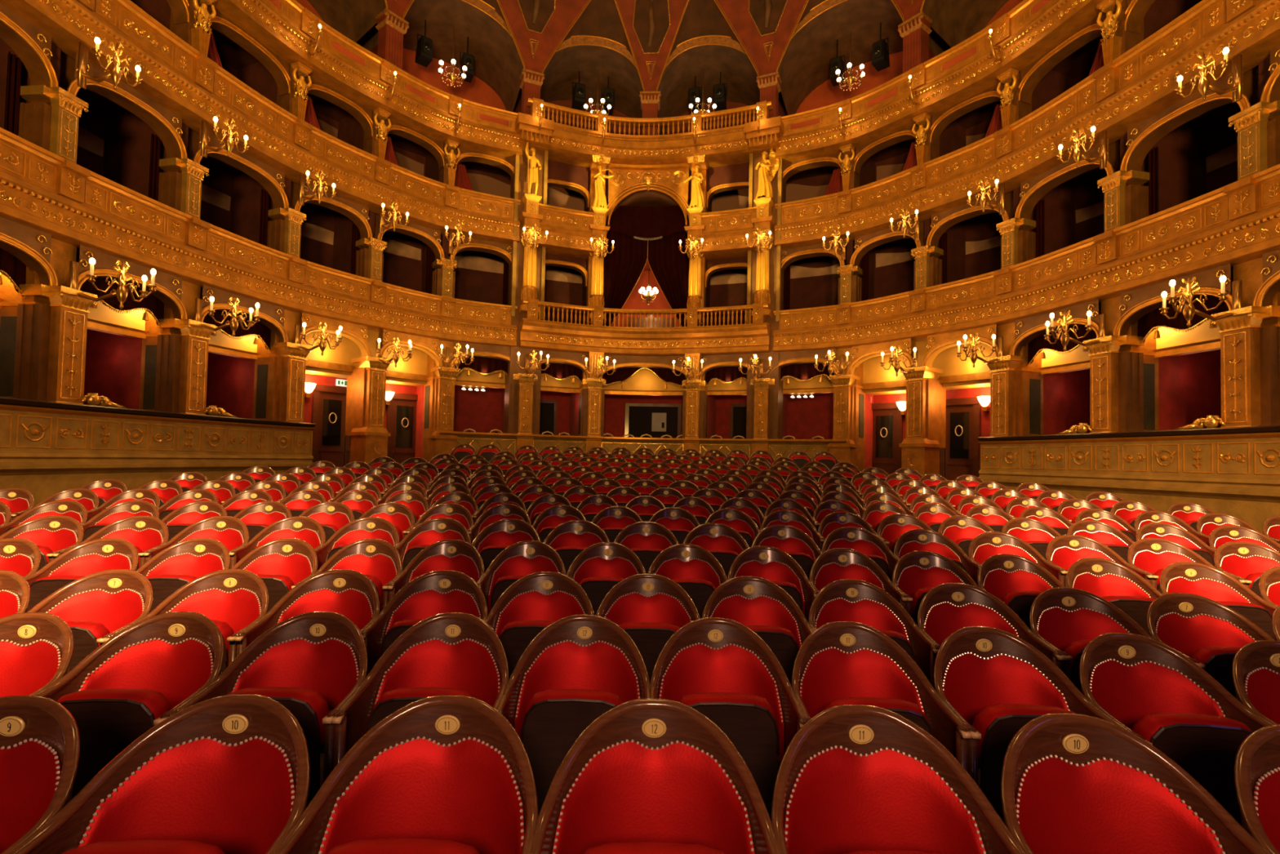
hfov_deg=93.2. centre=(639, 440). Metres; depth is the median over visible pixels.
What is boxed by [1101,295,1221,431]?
box
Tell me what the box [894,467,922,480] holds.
seat
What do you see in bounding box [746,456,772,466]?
seat
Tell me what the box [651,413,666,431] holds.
panel
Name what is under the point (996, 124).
curtain
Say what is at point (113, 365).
wall
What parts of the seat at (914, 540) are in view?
number plate, nailhead trim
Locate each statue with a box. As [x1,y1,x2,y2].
[524,142,542,195]
[591,164,614,208]
[683,164,704,208]
[755,149,779,199]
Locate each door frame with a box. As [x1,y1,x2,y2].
[624,405,629,436]
[625,403,681,406]
[677,406,681,438]
[729,403,746,438]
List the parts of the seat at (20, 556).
number plate, nailhead trim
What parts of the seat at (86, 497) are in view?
nailhead trim, number plate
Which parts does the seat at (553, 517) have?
number plate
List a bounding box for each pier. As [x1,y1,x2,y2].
[503,112,554,434]
[585,155,610,324]
[686,155,708,325]
[744,115,786,439]
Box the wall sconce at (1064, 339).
[1044,310,1106,351]
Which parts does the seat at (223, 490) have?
number plate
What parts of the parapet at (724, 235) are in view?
panel moulding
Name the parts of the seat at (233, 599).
nailhead trim, number plate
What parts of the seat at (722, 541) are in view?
number plate, nailhead trim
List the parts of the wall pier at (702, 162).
cornice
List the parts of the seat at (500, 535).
nailhead trim, number plate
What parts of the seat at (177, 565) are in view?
nailhead trim, number plate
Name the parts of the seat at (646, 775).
nailhead trim, number plate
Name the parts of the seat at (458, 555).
nailhead trim, number plate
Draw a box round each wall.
[0,237,76,398]
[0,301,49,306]
[77,126,104,156]
[83,280,200,410]
[145,332,181,337]
[200,183,231,210]
[205,352,254,418]
[220,60,578,198]
[230,62,291,243]
[252,309,301,420]
[257,354,279,358]
[295,0,323,21]
[300,222,333,244]
[302,331,361,365]
[303,373,346,422]
[316,118,337,137]
[346,378,416,427]
[355,22,515,112]
[367,329,427,375]
[373,236,421,260]
[394,151,424,175]
[414,384,424,457]
[422,340,454,462]
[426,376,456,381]
[448,256,503,273]
[453,385,502,432]
[455,173,510,198]
[500,388,504,433]
[515,88,641,198]
[540,391,569,435]
[544,186,584,324]
[544,266,582,283]
[546,186,584,210]
[568,392,579,435]
[577,371,602,435]
[603,394,683,437]
[606,198,690,204]
[657,91,785,198]
[685,373,707,438]
[706,395,715,438]
[709,188,745,325]
[710,271,747,284]
[711,192,748,211]
[715,395,746,438]
[720,70,1090,196]
[782,394,787,439]
[785,26,951,115]
[786,183,842,202]
[786,392,833,439]
[790,261,846,278]
[835,347,865,471]
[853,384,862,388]
[862,339,927,383]
[864,393,873,469]
[873,393,906,439]
[875,251,914,267]
[876,163,905,180]
[932,342,995,376]
[946,386,990,436]
[965,132,986,146]
[965,234,1001,254]
[985,0,1023,27]
[997,322,1043,435]
[1013,69,1074,254]
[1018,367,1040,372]
[1043,368,1089,435]
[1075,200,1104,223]
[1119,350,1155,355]
[1120,0,1205,212]
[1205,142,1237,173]
[1233,257,1279,326]
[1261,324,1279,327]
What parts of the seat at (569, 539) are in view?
nailhead trim, number plate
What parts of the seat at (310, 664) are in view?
nailhead trim, number plate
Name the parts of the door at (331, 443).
ring handle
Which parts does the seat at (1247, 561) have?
number plate, nailhead trim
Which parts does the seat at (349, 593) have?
nailhead trim, number plate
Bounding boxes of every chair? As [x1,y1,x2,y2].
[462,428,475,431]
[489,429,502,433]
[542,431,553,435]
[640,434,652,437]
[710,435,722,438]
[782,435,795,439]
[811,435,824,439]
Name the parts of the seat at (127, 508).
nailhead trim, number plate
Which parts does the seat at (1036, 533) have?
number plate, nailhead trim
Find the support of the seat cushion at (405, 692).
on the seat at (448, 653)
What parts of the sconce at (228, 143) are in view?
stem, arm, arm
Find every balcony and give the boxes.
[519,298,770,355]
[524,97,773,170]
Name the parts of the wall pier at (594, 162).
cornice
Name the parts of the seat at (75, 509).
nailhead trim, number plate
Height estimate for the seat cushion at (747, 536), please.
0.226 m
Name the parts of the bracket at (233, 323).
stem, arm, arm, arm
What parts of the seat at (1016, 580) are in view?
number plate, nailhead trim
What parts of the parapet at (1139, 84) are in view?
panel moulding, panel moulding, panel moulding, panel moulding, panel moulding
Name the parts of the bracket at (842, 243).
arm, stem, arm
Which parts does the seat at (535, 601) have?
nailhead trim, number plate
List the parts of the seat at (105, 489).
number plate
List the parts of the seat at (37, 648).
number plate, nailhead trim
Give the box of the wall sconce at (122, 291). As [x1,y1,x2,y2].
[68,257,157,309]
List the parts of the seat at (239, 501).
number plate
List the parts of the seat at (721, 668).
number plate, nailhead trim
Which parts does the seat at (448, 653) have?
nailhead trim, number plate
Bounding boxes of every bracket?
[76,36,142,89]
[194,296,260,337]
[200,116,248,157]
[294,321,343,355]
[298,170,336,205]
[375,337,413,367]
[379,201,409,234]
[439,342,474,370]
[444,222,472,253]
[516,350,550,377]
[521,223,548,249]
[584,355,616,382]
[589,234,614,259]
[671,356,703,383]
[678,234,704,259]
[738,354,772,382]
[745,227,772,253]
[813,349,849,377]
[821,228,849,260]
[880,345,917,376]
[888,208,919,241]
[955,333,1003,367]
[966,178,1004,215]
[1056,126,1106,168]
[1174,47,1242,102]
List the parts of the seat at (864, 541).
number plate, nailhead trim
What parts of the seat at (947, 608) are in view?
number plate, nailhead trim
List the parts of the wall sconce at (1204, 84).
arm, arm, stem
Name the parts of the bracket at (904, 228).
arm, stem, arm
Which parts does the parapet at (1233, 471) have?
panel moulding, panel moulding, panel moulding, panel moulding, panel moulding, panel moulding, cornice, panel moulding, panel moulding, panel moulding, panel moulding, panel moulding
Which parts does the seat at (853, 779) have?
number plate, nailhead trim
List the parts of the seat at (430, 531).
nailhead trim, number plate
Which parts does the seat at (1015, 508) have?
number plate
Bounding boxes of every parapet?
[0,0,520,244]
[0,127,517,346]
[0,396,315,506]
[212,0,522,159]
[439,431,848,459]
[537,203,595,258]
[698,206,756,259]
[773,0,1279,248]
[773,164,1279,351]
[774,0,1102,163]
[977,425,1279,533]
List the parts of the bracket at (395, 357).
arm, stem, arm, arm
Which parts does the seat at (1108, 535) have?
number plate, nailhead trim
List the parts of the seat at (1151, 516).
number plate, nailhead trim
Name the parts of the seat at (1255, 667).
nailhead trim, number plate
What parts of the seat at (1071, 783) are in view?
number plate, nailhead trim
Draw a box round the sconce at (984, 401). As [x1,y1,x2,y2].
[977,395,990,411]
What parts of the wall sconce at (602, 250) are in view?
arm, stem, arm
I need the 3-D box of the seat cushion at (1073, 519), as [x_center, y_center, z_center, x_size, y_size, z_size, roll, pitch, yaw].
[5.288,0.998,7.114,0.403,0.226,0.099,1,-2,14]
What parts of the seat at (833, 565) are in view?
number plate, nailhead trim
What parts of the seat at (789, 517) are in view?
number plate, nailhead trim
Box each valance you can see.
[0,248,26,299]
[80,276,164,331]
[203,310,271,352]
[454,356,507,377]
[541,363,582,382]
[602,367,685,388]
[705,366,746,388]
[780,363,835,382]
[1026,324,1097,366]
[1136,295,1229,348]
[1155,319,1220,349]
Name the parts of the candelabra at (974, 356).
arm, arm, arm, stem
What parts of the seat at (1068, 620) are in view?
number plate, nailhead trim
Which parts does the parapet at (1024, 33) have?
plaque moulding, plaque moulding, plaque moulding, plaque moulding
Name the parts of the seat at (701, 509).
number plate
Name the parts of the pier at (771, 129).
cornice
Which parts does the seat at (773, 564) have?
number plate, nailhead trim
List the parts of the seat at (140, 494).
nailhead trim, number plate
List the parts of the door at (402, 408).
ring handle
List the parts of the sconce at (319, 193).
stem, arm, arm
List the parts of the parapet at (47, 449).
panel moulding, panel moulding, panel moulding, panel moulding, panel moulding, cornice, panel moulding, panel moulding, panel moulding, panel moulding, panel moulding, panel moulding, panel moulding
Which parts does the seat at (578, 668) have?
nailhead trim, number plate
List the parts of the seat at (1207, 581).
number plate, nailhead trim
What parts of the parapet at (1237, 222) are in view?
panel moulding, panel moulding, panel moulding, panel moulding, panel moulding, panel moulding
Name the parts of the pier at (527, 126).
cornice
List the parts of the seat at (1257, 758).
nailhead trim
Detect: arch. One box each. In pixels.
[0,2,58,87]
[0,216,57,285]
[58,51,186,159]
[75,244,187,319]
[166,0,189,24]
[186,127,288,208]
[200,284,288,342]
[206,4,290,96]
[290,181,372,239]
[299,312,371,356]
[303,75,373,139]
[307,0,386,42]
[362,0,524,111]
[374,213,444,259]
[377,329,442,366]
[384,117,444,169]
[449,235,511,265]
[449,341,517,368]
[456,146,514,177]
[531,350,588,377]
[540,0,643,129]
[545,253,587,287]
[546,160,589,208]
[601,355,685,376]
[604,162,689,226]
[657,0,759,134]
[699,353,756,380]
[705,256,747,288]
[706,162,749,208]
[768,347,839,375]
[777,0,945,115]
[781,241,844,271]
[782,151,842,183]
[846,338,915,374]
[849,220,924,266]
[853,122,917,175]
[921,324,997,367]
[922,0,1008,47]
[925,191,1013,246]
[929,81,1004,146]
[1008,299,1101,355]
[1014,138,1119,219]
[1017,12,1106,103]
[1113,263,1233,336]
[1120,65,1258,171]
[1124,0,1155,33]
[1252,248,1279,306]
[1260,44,1279,102]
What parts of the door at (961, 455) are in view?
ring handle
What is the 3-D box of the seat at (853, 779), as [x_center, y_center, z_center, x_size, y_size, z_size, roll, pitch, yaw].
[0.601,1.176,1.448,0.584,0.869,0.540,1,-2,2]
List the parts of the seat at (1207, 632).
number plate, nailhead trim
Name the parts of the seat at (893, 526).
number plate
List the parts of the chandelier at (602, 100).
stem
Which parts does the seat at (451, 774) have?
nailhead trim, number plate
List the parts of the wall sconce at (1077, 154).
arm, arm, stem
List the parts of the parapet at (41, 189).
panel moulding, panel moulding, panel moulding, panel moulding, panel moulding, panel moulding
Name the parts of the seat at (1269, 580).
nailhead trim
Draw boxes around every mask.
[598,153,604,162]
[693,153,698,162]
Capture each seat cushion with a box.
[35,574,85,581]
[37,545,53,563]
[56,688,171,719]
[62,839,225,853]
[64,620,110,645]
[89,523,110,526]
[97,496,108,501]
[133,545,142,568]
[145,573,196,582]
[159,496,167,503]
[166,523,192,525]
[211,619,234,661]
[225,508,243,510]
[227,686,329,745]
[244,523,268,526]
[255,573,293,591]
[288,508,306,511]
[320,524,338,531]
[327,838,479,853]
[329,544,347,551]
[351,509,364,514]
[364,574,383,606]
[373,687,472,709]
[386,618,424,633]
[393,524,402,542]
[405,544,430,552]
[410,510,418,521]
[479,545,508,553]
[493,575,525,587]
[498,620,555,637]
[521,688,623,725]
[538,526,556,533]
[554,546,587,550]
[578,577,623,585]
[582,841,724,853]
[602,527,623,529]
[618,622,679,631]
[630,547,662,551]
[637,513,653,515]
[668,528,690,532]
[671,578,715,590]
[679,692,777,727]
[707,549,738,555]
[736,530,753,542]
[745,625,798,646]
[771,581,799,592]
[785,551,813,561]
[823,697,928,720]
[844,849,947,853]
[864,554,887,562]
[872,520,881,530]
[877,629,911,644]
[888,535,900,551]
[911,586,934,618]
[927,522,942,526]
[947,557,963,564]
[954,537,973,544]
[972,703,1075,761]
[986,524,1004,525]
[1001,591,1043,605]
[1025,540,1050,543]
[1064,639,1093,679]
[1071,516,1076,524]
[1101,595,1155,601]
[1103,543,1129,546]
[1126,517,1135,524]
[1132,712,1251,741]
[1154,568,1164,589]
[1186,520,1197,524]
[1186,546,1207,551]
[1191,646,1241,668]
[1216,600,1264,608]
[1244,572,1263,588]
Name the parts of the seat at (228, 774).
nailhead trim, number plate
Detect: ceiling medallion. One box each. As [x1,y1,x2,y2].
[517,0,555,59]
[632,0,670,79]
[748,0,787,62]
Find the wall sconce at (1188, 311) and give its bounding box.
[1159,275,1242,327]
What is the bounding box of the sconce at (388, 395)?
[385,391,395,404]
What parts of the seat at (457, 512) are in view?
nailhead trim, number plate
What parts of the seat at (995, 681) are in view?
number plate, nailhead trim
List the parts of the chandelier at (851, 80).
arm, stem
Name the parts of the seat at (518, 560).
nailhead trim, number plate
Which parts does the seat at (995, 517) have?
number plate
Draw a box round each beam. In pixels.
[305,359,355,372]
[386,370,427,381]
[862,380,906,390]
[937,371,990,383]
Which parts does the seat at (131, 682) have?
nailhead trim, number plate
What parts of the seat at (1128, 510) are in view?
number plate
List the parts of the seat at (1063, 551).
number plate, nailhead trim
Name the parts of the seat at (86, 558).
nailhead trim, number plate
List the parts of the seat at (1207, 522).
number plate, nailhead trim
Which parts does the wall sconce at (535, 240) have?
arm, stem, arm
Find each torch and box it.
[308,23,322,54]
[386,71,397,99]
[454,103,462,130]
[538,103,543,129]
[601,118,606,143]
[692,117,696,142]
[755,106,759,133]
[838,107,844,135]
[907,75,917,104]
[987,29,1001,61]
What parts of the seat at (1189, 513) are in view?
number plate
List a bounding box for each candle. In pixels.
[88,257,95,275]
[94,36,100,48]
[135,65,140,76]
[142,275,146,290]
[150,268,155,284]
[209,296,213,310]
[213,116,217,125]
[244,134,248,144]
[248,307,253,320]
[255,302,259,315]
[302,322,306,333]
[336,330,339,341]
[338,325,342,337]
[377,337,380,348]
[890,346,893,357]
[913,347,916,358]
[956,341,960,351]
[963,334,967,346]
[967,191,971,199]
[991,333,995,346]
[1045,320,1049,333]
[1049,312,1054,326]
[1057,144,1062,153]
[1086,311,1091,324]
[1090,126,1095,136]
[1161,291,1167,307]
[1169,280,1175,297]
[1177,75,1182,86]
[1219,275,1226,293]
[1222,47,1229,59]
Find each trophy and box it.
[80,392,126,408]
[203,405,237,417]
[1057,422,1092,434]
[1175,415,1226,429]
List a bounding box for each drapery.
[193,8,213,35]
[293,80,308,101]
[375,124,388,142]
[445,155,457,169]
[526,167,538,182]
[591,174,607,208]
[688,174,704,208]
[755,162,773,199]
[840,159,852,175]
[914,129,927,148]
[999,87,1014,110]
[1100,16,1119,44]
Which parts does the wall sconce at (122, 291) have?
stem, arm, arm, arm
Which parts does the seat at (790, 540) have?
number plate, nailhead trim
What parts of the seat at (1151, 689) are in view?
number plate, nailhead trim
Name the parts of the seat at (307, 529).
nailhead trim, number plate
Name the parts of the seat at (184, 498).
nailhead trim, number plate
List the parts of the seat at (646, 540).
nailhead trim, number plate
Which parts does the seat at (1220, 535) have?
number plate, nailhead trim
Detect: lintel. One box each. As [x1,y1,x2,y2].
[87,300,145,330]
[87,318,147,339]
[208,329,257,352]
[208,343,258,359]
[454,379,505,388]
[455,368,505,382]
[540,373,579,387]
[540,385,580,393]
[604,389,683,395]
[706,389,746,395]
[707,377,746,390]
[782,374,833,388]
[782,386,833,394]
[1039,360,1089,374]
[1041,345,1089,367]
[1153,338,1220,358]
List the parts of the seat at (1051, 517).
number plate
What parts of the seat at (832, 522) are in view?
number plate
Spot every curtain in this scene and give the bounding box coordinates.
[4,51,23,135]
[148,133,161,200]
[206,30,222,67]
[258,187,270,246]
[304,97,320,129]
[350,223,358,274]
[384,135,398,165]
[425,246,433,293]
[455,163,473,191]
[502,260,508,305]
[603,220,648,326]
[647,230,689,326]
[783,265,790,310]
[823,168,842,195]
[861,253,868,300]
[902,141,917,171]
[940,232,946,284]
[985,102,1002,137]
[1035,198,1044,257]
[1088,38,1106,75]
[1146,146,1158,215]
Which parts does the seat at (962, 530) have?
number plate, nailhead trim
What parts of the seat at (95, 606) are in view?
nailhead trim, number plate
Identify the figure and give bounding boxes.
[169,0,217,56]
[276,61,311,120]
[363,106,391,159]
[439,137,460,186]
[838,142,859,191]
[911,111,939,164]
[996,67,1031,128]
[1096,0,1143,65]
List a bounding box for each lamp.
[414,19,432,67]
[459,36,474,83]
[462,386,484,391]
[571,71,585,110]
[600,76,614,114]
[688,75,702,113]
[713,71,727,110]
[791,393,813,397]
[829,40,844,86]
[871,22,889,71]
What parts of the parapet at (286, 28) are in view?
plaque moulding, plaque moulding, plaque moulding, plaque moulding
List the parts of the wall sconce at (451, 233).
arm, stem, arm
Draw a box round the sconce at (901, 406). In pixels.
[896,401,906,414]
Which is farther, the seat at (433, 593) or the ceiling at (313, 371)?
the ceiling at (313, 371)
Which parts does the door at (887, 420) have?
ring handle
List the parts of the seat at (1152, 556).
number plate, nailhead trim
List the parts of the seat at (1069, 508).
number plate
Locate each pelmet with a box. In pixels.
[602,368,685,390]
[606,204,689,239]
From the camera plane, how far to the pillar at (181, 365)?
10.77 m
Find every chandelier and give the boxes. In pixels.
[438,28,466,87]
[583,69,611,114]
[638,266,658,304]
[688,68,716,121]
[835,31,865,90]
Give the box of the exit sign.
[335,378,346,386]
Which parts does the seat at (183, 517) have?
nailhead trim, number plate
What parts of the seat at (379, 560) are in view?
nailhead trim, number plate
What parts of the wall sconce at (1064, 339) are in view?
arm, arm, arm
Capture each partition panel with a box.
[0,315,17,395]
[142,344,157,408]
[255,364,267,417]
[423,385,430,428]
[578,395,581,434]
[706,398,707,436]
[858,393,863,437]
[1029,378,1040,434]
[1143,363,1155,429]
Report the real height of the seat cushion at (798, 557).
0.226 m
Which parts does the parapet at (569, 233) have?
panel moulding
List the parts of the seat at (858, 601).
number plate, nailhead trim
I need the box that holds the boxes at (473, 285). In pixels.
[76,105,577,323]
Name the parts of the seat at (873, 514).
number plate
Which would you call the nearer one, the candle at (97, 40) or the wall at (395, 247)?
the candle at (97, 40)
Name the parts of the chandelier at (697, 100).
stem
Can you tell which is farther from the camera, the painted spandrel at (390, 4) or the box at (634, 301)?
the box at (634, 301)
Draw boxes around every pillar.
[13,284,97,404]
[17,84,88,164]
[154,318,216,414]
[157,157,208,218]
[265,342,312,422]
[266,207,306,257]
[345,355,392,463]
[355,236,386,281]
[426,366,460,458]
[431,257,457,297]
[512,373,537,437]
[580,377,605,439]
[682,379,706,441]
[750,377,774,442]
[827,373,861,465]
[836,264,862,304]
[899,365,946,475]
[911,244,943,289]
[983,355,1027,436]
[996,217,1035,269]
[1083,335,1144,433]
[1097,169,1149,232]
[1211,305,1279,427]
[1228,100,1279,180]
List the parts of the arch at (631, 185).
cornice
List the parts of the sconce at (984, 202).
arm, stem, arm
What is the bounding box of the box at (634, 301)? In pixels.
[603,269,681,327]
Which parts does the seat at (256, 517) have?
number plate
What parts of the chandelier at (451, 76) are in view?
arm, stem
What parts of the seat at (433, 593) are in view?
nailhead trim, number plate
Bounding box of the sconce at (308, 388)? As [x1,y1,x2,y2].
[304,382,315,397]
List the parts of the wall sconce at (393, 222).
arm, stem, arm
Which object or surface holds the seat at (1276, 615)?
on the floor
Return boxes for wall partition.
[0,37,61,128]
[103,111,188,196]
[130,0,170,30]
[333,210,375,273]
[337,114,364,150]
[421,233,448,292]
[425,151,439,181]
[582,262,586,324]
[584,178,589,211]
[705,263,710,325]
[707,178,711,212]
[846,240,874,299]
[859,156,875,186]
[924,217,965,282]
[939,120,965,156]
[1258,56,1273,121]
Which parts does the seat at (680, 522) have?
number plate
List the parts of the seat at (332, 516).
nailhead trim, number plate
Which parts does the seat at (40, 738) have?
number plate, nailhead trim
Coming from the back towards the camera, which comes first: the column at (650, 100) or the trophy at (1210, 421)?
the column at (650, 100)
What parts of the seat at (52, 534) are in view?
nailhead trim, number plate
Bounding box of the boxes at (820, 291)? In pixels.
[713,118,1237,325]
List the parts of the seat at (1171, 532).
number plate, nailhead trim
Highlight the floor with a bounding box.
[320,753,980,787]
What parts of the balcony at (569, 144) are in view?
post, post, cornice, handrail, post, post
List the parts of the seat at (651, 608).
number plate, nailhead trim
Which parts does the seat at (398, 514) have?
nailhead trim, number plate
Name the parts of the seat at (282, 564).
nailhead trim, number plate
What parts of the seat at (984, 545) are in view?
number plate, nailhead trim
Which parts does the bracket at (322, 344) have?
stem, arm, arm, arm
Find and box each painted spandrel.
[384,0,395,13]
[394,0,534,71]
[533,0,651,91]
[650,0,768,91]
[768,0,913,73]
[913,0,924,15]
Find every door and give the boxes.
[311,384,351,466]
[386,392,417,463]
[539,402,554,435]
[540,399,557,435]
[627,314,673,327]
[628,406,678,438]
[733,406,746,438]
[871,402,902,475]
[939,396,981,480]
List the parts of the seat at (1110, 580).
number plate, nailhead trim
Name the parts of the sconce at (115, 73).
stem, arm, arm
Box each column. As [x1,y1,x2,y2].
[375,8,408,69]
[518,193,543,314]
[519,68,544,115]
[588,206,610,321]
[639,90,661,135]
[684,206,706,323]
[751,197,775,318]
[755,71,781,118]
[897,11,932,73]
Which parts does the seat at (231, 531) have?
nailhead trim, number plate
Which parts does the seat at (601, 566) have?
nailhead trim, number plate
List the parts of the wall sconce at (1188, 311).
arm, arm, arm, stem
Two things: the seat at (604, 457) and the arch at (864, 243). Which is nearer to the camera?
the seat at (604, 457)
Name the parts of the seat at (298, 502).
number plate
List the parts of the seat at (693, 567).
number plate, nailhead trim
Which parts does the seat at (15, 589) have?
nailhead trim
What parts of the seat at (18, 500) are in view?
number plate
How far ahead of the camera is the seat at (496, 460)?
12.45 m
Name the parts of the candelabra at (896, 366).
arm, arm, stem, arm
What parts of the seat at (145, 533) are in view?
nailhead trim, number plate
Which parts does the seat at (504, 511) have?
nailhead trim, number plate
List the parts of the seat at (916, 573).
number plate, nailhead trim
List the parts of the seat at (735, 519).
number plate, nailhead trim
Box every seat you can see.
[0,488,34,521]
[0,499,87,535]
[0,501,11,525]
[0,515,84,569]
[0,537,40,577]
[0,569,30,617]
[0,612,73,697]
[0,695,79,853]
[8,693,310,853]
[11,488,98,519]
[24,537,138,611]
[26,568,153,671]
[33,611,223,799]
[52,515,168,569]
[80,479,127,506]
[81,500,159,541]
[86,488,159,521]
[104,568,269,673]
[135,537,230,611]
[137,479,182,506]
[142,515,248,568]
[157,488,217,519]
[161,500,226,542]
[168,471,208,492]
[168,611,368,807]
[191,480,235,504]
[217,472,255,493]
[221,489,273,516]
[229,515,325,568]
[231,537,318,613]
[233,501,292,542]
[234,568,379,656]
[240,480,285,501]
[241,465,275,482]
[263,472,301,496]
[272,694,538,853]
[277,480,334,502]
[280,489,326,516]
[284,466,316,484]
[299,501,354,542]
[306,460,336,475]
[306,473,345,497]
[308,538,402,613]
[314,516,399,569]
[322,466,356,487]
[326,481,381,502]
[331,612,509,768]
[333,490,377,519]
[339,474,387,497]
[343,461,371,477]
[359,502,414,542]
[360,467,395,488]
[360,569,488,675]
[367,457,395,468]
[377,462,405,479]
[377,482,426,504]
[382,475,428,497]
[384,491,428,524]
[387,539,484,601]
[390,468,431,485]
[395,517,471,570]
[400,457,427,471]
[406,502,473,533]
[409,462,439,480]
[425,475,469,498]
[426,483,471,509]
[428,453,457,464]
[428,469,468,488]
[429,492,478,519]
[433,457,459,473]
[441,463,471,481]
[449,444,475,462]
[459,453,485,464]
[465,458,490,474]
[466,469,503,488]
[467,503,531,543]
[468,476,507,497]
[469,463,503,479]
[471,519,540,572]
[473,484,513,509]
[473,493,526,524]
[475,444,501,461]
[477,540,566,614]
[484,571,594,677]
[488,451,516,462]
[489,454,514,465]
[496,459,520,475]
[496,614,650,813]
[502,464,534,481]
[505,470,537,488]
[510,476,546,496]
[514,444,538,460]
[516,451,542,462]
[518,484,555,511]
[519,455,542,465]
[525,493,572,525]
[527,459,551,475]
[529,698,780,853]
[532,505,586,542]
[536,465,564,480]
[538,445,561,460]
[542,471,572,487]
[543,452,566,461]
[543,520,609,573]
[547,456,570,466]
[551,477,583,495]
[557,460,582,474]
[561,448,579,458]
[562,485,599,507]
[565,446,585,453]
[565,542,645,615]
[568,466,595,479]
[569,453,591,461]
[576,456,599,466]
[576,494,618,521]
[577,471,606,486]
[586,446,608,453]
[586,449,604,457]
[588,461,611,473]
[590,478,622,495]
[591,506,642,542]
[595,453,615,462]
[595,573,700,681]
[600,466,626,479]
[605,457,626,466]
[605,486,640,506]
[609,447,631,453]
[610,450,628,457]
[613,472,640,486]
[613,521,678,573]
[617,462,640,472]
[622,453,640,462]
[625,495,665,521]
[629,479,660,495]
[632,466,657,479]
[633,448,654,454]
[634,457,655,466]
[635,450,653,457]
[647,462,671,473]
[648,454,666,462]
[648,473,675,487]
[648,487,684,507]
[648,506,700,543]
[648,543,728,617]
[649,617,807,818]
[656,448,678,454]
[659,451,678,458]
[662,458,683,467]
[662,467,688,480]
[667,480,699,497]
[672,454,693,463]
[672,496,714,524]
[677,462,701,475]
[680,448,700,454]
[682,523,749,576]
[683,474,711,489]
[684,451,702,460]
[690,458,712,468]
[691,488,728,511]
[693,468,720,482]
[698,455,719,464]
[701,576,813,684]
[703,448,723,455]
[704,508,759,547]
[706,480,739,499]
[707,463,731,476]
[709,452,727,462]
[716,475,747,491]
[718,459,741,469]
[718,497,764,530]
[722,456,745,466]
[724,469,753,484]
[726,449,750,464]
[727,545,817,621]
[733,488,772,515]
[737,464,761,479]
[744,482,779,502]
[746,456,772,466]
[746,460,770,471]
[750,450,774,465]
[751,475,784,494]
[751,524,822,579]
[754,470,786,488]
[760,510,823,551]
[764,498,817,530]
[768,465,792,480]
[770,704,1026,853]
[771,457,796,466]
[774,461,799,471]
[776,490,817,517]
[782,483,821,505]
[785,470,820,488]
[785,476,822,497]
[787,450,813,468]
[791,621,971,772]
[799,466,823,482]
[803,461,830,472]
[808,547,907,609]
[808,578,938,688]
[813,451,839,470]
[813,500,860,532]
[817,471,847,488]
[817,511,885,543]
[818,491,865,517]
[821,477,861,497]
[821,484,865,507]
[821,526,899,582]
[830,466,856,481]
[832,462,861,473]
[850,471,879,489]
[857,478,899,497]
[861,484,908,507]
[862,466,888,480]
[862,502,906,533]
[863,493,914,515]
[877,513,933,553]
[884,472,912,490]
[892,551,982,625]
[893,528,981,585]
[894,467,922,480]
[895,479,929,498]
[902,486,952,508]
[909,493,963,515]
[913,502,957,532]
[917,582,1065,671]
[919,473,946,490]
[933,626,1128,822]
[934,480,968,500]
[937,515,994,555]
[946,487,984,510]
[955,474,983,489]
[956,495,1015,518]
[965,504,1013,532]
[968,531,1066,586]
[974,480,1008,499]
[977,553,1065,629]
[990,488,1028,512]
[1000,712,1271,853]
[1001,517,1061,559]
[1005,497,1051,517]
[1016,482,1049,499]
[1019,506,1072,535]
[1029,586,1191,692]
[1036,489,1075,511]
[1045,534,1153,587]
[1057,498,1102,524]
[1066,520,1133,562]
[1066,557,1163,633]
[1075,508,1137,542]
[1079,632,1274,825]
[1084,491,1124,511]
[1110,500,1157,528]
[1127,537,1246,592]
[1133,510,1209,546]
[1135,522,1215,566]
[1146,592,1275,698]
[1159,561,1277,639]
[1166,502,1214,531]
[1196,512,1279,544]
[1208,524,1279,552]
[1213,541,1279,596]
[1231,640,1279,724]
[1234,724,1279,853]
[1258,565,1279,606]
[1262,515,1279,539]
[1271,604,1279,640]
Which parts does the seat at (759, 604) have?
number plate, nailhead trim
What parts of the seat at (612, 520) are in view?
number plate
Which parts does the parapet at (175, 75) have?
panel moulding, panel moulding, panel moulding, panel moulding, panel moulding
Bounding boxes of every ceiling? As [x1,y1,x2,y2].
[62,51,448,245]
[207,26,589,177]
[305,366,351,378]
[386,377,426,386]
[707,35,1102,181]
[845,65,1257,251]
[863,386,906,395]
[942,379,990,390]
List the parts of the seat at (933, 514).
number plate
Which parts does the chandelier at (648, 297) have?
stem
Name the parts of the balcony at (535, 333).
post, post, cornice, handrail, post, post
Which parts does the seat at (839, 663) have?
number plate, nailhead trim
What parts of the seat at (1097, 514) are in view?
number plate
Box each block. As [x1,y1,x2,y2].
[587,351,604,378]
[684,352,702,379]
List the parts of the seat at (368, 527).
nailhead trim, number plate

